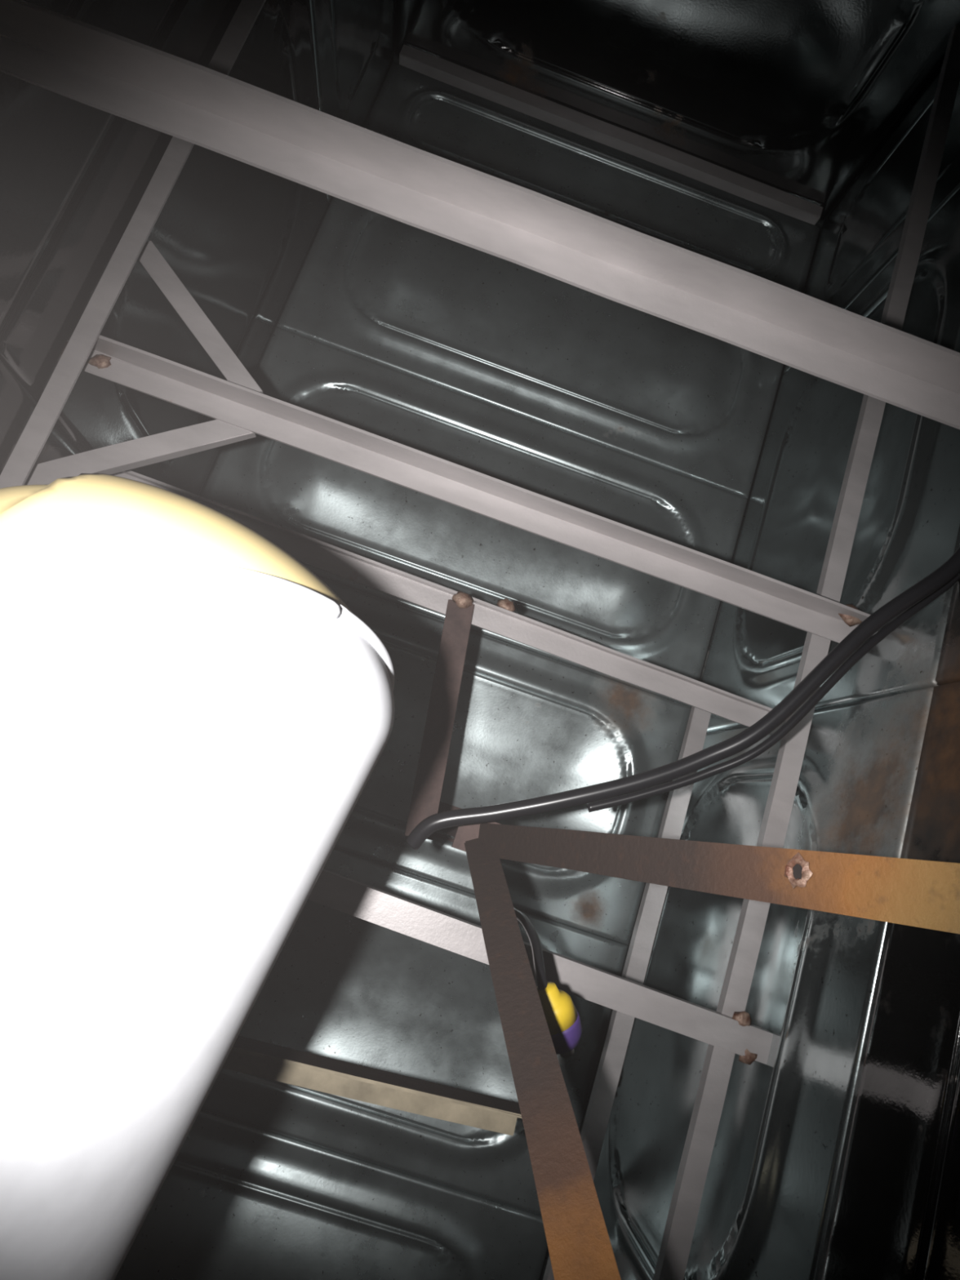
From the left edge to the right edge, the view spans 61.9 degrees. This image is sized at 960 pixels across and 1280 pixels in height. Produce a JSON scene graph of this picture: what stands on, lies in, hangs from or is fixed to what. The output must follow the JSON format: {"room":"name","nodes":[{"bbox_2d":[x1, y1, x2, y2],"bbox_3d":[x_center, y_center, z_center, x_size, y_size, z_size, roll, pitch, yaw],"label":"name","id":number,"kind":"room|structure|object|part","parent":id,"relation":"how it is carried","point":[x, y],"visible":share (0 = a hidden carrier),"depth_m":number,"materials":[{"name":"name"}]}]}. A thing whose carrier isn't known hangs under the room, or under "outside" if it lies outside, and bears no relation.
{"room":"tank interior","nodes":[
{"label":"tank interior","id":0,"kind":"room"},
{"bbox_2d":[0,0,394,495],"bbox_3d":[-0.765,-0.184,0.862,0.104,2.350,4.050,19,77,-3],"label":"metal panel","id":1,"kind":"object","parent":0,"point":[237,235],"depth_m":1.39,"materials":[{"name":"silver metal"}]},
{"bbox_3d":[-0.893,0.204,1.415,0.034,0.948,1.098,19,77,-3],"label":"wall panel","id":2,"kind":"part","parent":1,"relation":"part of","materials":[{"name":"grey metal"}]},
{"bbox_3d":[-0.436,-0.997,0.737,0.034,0.948,1.098,19,77,-3],"label":"wall panel","id":3,"kind":"part","parent":1,"relation":"part of","materials":[{"name":"grey metal"}]},
{"bbox_2d":[0,0,266,488],"bbox_3d":[-0.476,-0.855,1.335,0.035,0.031,2.079,19,77,-3],"label":"metal beam","id":4,"kind":"structure","parent":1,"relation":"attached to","point":[58,389],"depth_m":1.25,"materials":[{"name":"grey metal"}]},
{"bbox_2d":[24,419,255,484],"bbox_3d":[-0.551,-0.300,1.285,0.375,0.021,0.039,-18,81,-10],"label":"knee brace","id":5,"kind":"object","parent":1,"relation":"attached to","point":[171,444],"visible":0.72,"depth_m":1.28,"materials":[{"name":"grey metal"}]},
{"bbox_2d":[137,240,263,394],"bbox_3d":[-0.473,-0.531,1.341,0.037,0.021,0.329,-36,85,-12],"label":"knee brace","id":6,"kind":"object","parent":1,"relation":"attached to","point":[150,258],"visible":0.78,"depth_m":1.33,"materials":[{"name":"grey metal"}]},
{"bbox_3d":[-0.294,-1.574,1.846,0.034,0.948,0.548,19,77,-3],"label":"wall panel","id":7,"kind":"part","parent":1,"relation":"part of","materials":[{"name":"silver metal"}]},
{"bbox_2d":[222,1035,521,1135],"bbox_3d":[-0.443,0.601,1.183,1.046,0.056,0.048,15,77,-4],"label":"brace","id":8,"kind":"object","parent":1,"relation":"attached to","point":[250,1056],"visible":0.54,"depth_m":1.22,"materials":[{"name":"beige metal"}]},
{"bbox_2d":[110,470,786,734],"bbox_3d":[-0.051,-0.079,1.459,1.364,0.022,0.069,20,77,-3],"label":"brace","id":9,"kind":"object","parent":1,"relation":"attached to","point":[500,620],"visible":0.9,"depth_m":1.46,"materials":[{"name":"grey metal"}]},
{"bbox_2d":[404,591,474,839],"bbox_3d":[-0.067,0.124,1.404,0.048,0.024,0.440,11,78,-5],"label":"bar","id":10,"kind":"object","parent":9,"relation":"attached to","point":[432,764],"visible":0.98,"depth_m":1.40,"materials":[{"name":"metal"}]},
{"bbox_2d":[82,334,870,648],"bbox_3d":[0.014,-0.241,1.304,1.364,0.062,0.061,19,77,-3],"label":"metal beam","id":11,"kind":"structure","parent":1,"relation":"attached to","point":[157,376],"depth_m":1.31,"materials":[{"name":"grey metal"}]},
{"bbox_2d":[0,0,959,429],"bbox_3d":[0.105,-0.437,0.892,1.365,0.061,0.052,19,77,-3],"label":"metal beam","id":12,"kind":"structure","parent":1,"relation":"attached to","point":[73,59],"depth_m":0.90,"materials":[{"name":"grey metal"}]},
{"bbox_2d":[114,58,822,1279],"bbox_3d":[-0.207,0.283,2.014,1.580,0.158,4.050,19,77,-3],"label":"metal panel","id":13,"kind":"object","parent":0,"point":[387,327],"depth_m":2.07,"materials":[{"name":"silver metal"}]},
{"bbox_3d":[-0.574,1.378,1.706,1.380,0.073,0.618,19,77,-3],"label":"panel","id":14,"kind":"part","parent":13,"relation":"part of","materials":[{"name":"silver metal"}]},
{"bbox_3d":[-0.383,0.808,1.858,1.380,0.045,0.618,19,77,-3],"label":"panel","id":15,"kind":"part","parent":13,"relation":"part of","materials":[{"name":"silver metal"}]},
{"bbox_3d":[0.004,-0.340,2.122,1.380,0.073,0.618,19,77,-3],"label":"panel","id":16,"kind":"part","parent":13,"relation":"part of","materials":[{"name":"silver metal"}]},
{"bbox_3d":[-0.190,0.236,1.997,1.380,0.045,0.618,19,77,-3],"label":"panel","id":17,"kind":"part","parent":13,"relation":"part of","materials":[{"name":"silver metal"}]},
{"bbox_3d":[0.198,-0.912,2.261,1.380,0.073,0.618,19,77,-3],"label":"panel","id":18,"kind":"part","parent":13,"relation":"part of","materials":[{"name":"silver metal"}]},
{"bbox_3d":[0.342,-1.344,2.380,1.380,0.045,0.318,19,77,-3],"label":"panel","id":19,"kind":"part","parent":13,"relation":"part of","materials":[{"name":"silver metal"}]},
{"bbox_2d":[433,801,959,1279],"bbox_3d":[0.105,0.444,1.102,0.396,1.731,0.476,19,77,-3],"label":"support","id":20,"kind":"object","parent":13,"relation":"on","point":[918,893],"visible":0.86,"depth_m":0.69,"materials":[{"name":"brown metal"}]},
{"bbox_3d":[-0.100,0.448,1.957,0.100,0.015,0.100,19,77,-3],"label":"foot plate","id":21,"kind":"part","parent":20,"relation":"part of","materials":[{"name":"metal"}]},
{"bbox_3d":[-0.048,0.363,1.570,0.040,0.786,0.041,19,77,-3],"label":"upright post","id":22,"kind":"part","parent":20,"relation":"part of","materials":[{"name":"metal"}]},
{"bbox_3d":[-0.004,0.291,1.191,0.062,0.010,0.054,19,77,-3],"label":"joint plate","id":23,"kind":"part","parent":20,"relation":"part of","materials":[{"name":"brown metal"}]},
{"bbox_2d":[513,906,582,1057],"bbox_3d":[0.061,0.407,1.070,0.058,0.268,0.235,-13,81,-9],"label":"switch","id":24,"kind":"object","parent":20,"relation":"hanging from","point":[562,1018],"visible":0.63,"depth_m":0.94,"materials":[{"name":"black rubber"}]},
{"bbox_2d":[405,546,959,849],"bbox_3d":[0.342,0.089,1.129,0.949,0.212,0.141,-29,84,-12],"label":"cable","id":25,"kind":"object","parent":20,"relation":"attached to","point":[730,747],"visible":1,"depth_m":1.12,"materials":[{"name":"black rubber"}]},
{"bbox_2d":[392,0,959,225],"bbox_3d":[0.545,-1.763,1.341,1.500,2.350,0.104,19,77,-3],"label":"wall","id":26,"kind":"structure","parent":0,"point":[797,98],"depth_m":2.14,"materials":[{"name":"black metal"}]},
{"bbox_2d":[399,44,822,225],"bbox_3d":[0.393,-1.487,2.363,1.319,0.036,0.041,19,77,-3],"label":"metal beam","id":27,"kind":"structure","parent":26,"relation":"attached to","point":[457,76],"depth_m":2.35,"materials":[{"name":"grey metal"}]},
{"bbox_2d":[542,69,959,1279],"bbox_3d":[0.622,0.301,0.936,0.113,2.350,4.050,19,77,-3],"label":"metal panel","id":28,"kind":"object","parent":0,"point":[836,1157],"depth_m":1.30,"materials":[{"name":"silver metal"}]},
{"bbox_2d":[307,869,773,1064],"bbox_3d":[-0.192,0.388,1.228,1.383,0.033,0.073,21,77,-2],"label":"metal beam","id":29,"kind":"structure","parent":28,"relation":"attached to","point":[736,1034],"depth_m":1.23,"materials":[{"name":"grey metal"}]},
{"bbox_3d":[0.085,1.683,1.240,0.043,0.948,1.098,19,77,-3],"label":"wall panel","id":30,"kind":"part","parent":28,"relation":"part of","materials":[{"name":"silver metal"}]},
{"bbox_2d":[542,706,711,1279],"bbox_3d":[0.275,0.858,1.652,0.041,0.026,1.525,19,77,-3],"label":"wall rail","id":31,"kind":"object","parent":28,"relation":"attached to","point":[620,1028],"visible":0.55,"depth_m":1.68,"materials":[{"name":"grey metal"}]},
{"bbox_3d":[0.428,0.667,1.486,0.043,0.948,1.098,19,77,-3],"label":"wall panel","id":32,"kind":"part","parent":28,"relation":"part of","materials":[{"name":"silver metal"}]},
{"bbox_2d":[586,572,959,812],"bbox_3d":[0.445,0.089,1.154,0.644,0.143,0.077,-32,84,-12],"label":"cable","id":33,"kind":"object","parent":28,"relation":"attached to","point":[910,612],"visible":0.85,"depth_m":1.15,"materials":[{"name":"black rubber"}]},
{"bbox_2d":[653,22,959,1279],"bbox_3d":[0.592,0.029,1.419,0.037,0.021,2.950,19,77,-3],"label":"metal beam","id":34,"kind":"structure","parent":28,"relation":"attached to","point":[675,1247],"depth_m":1.37,"materials":[{"name":"grey metal"}]},
{"bbox_3d":[0.770,-0.349,1.732,0.043,0.948,1.098,19,77,-3],"label":"wall panel","id":35,"kind":"part","parent":28,"relation":"part of","materials":[{"name":"silver metal"}]},
{"bbox_3d":[1.031,-1.110,1.917,0.034,0.948,0.548,19,77,-3],"label":"wall panel","id":36,"kind":"part","parent":28,"relation":"part of","materials":[{"name":"silver metal"}]},
{"bbox_3d":[0.547,0.483,0.562,0.034,0.948,1.098,19,77,-3],"label":"wall panel","id":37,"kind":"part","parent":28,"relation":"part of","materials":[{"name":"metal"}]},
{"bbox_3d":[0.889,-0.533,0.808,0.034,0.948,1.098,19,77,-3],"label":"wall panel","id":38,"kind":"part","parent":28,"relation":"part of","materials":[{"name":"metal"}]},
{"bbox_3d":[-0.683,1.882,0.457,1.500,2.350,0.104,19,77,-3],"label":"wall","id":39,"kind":"structure","parent":0,"visible":0},
{"bbox_2d":[0,472,395,1279],"bbox_3d":[-0.601,0.766,0.388,0.342,0.348,1.941,27,77,-1],"label":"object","id":40,"kind":"object","parent":39,"relation":"attached to","point":[193,722],"visible":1,"depth_m":0.43,"materials":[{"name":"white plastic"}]}
]}

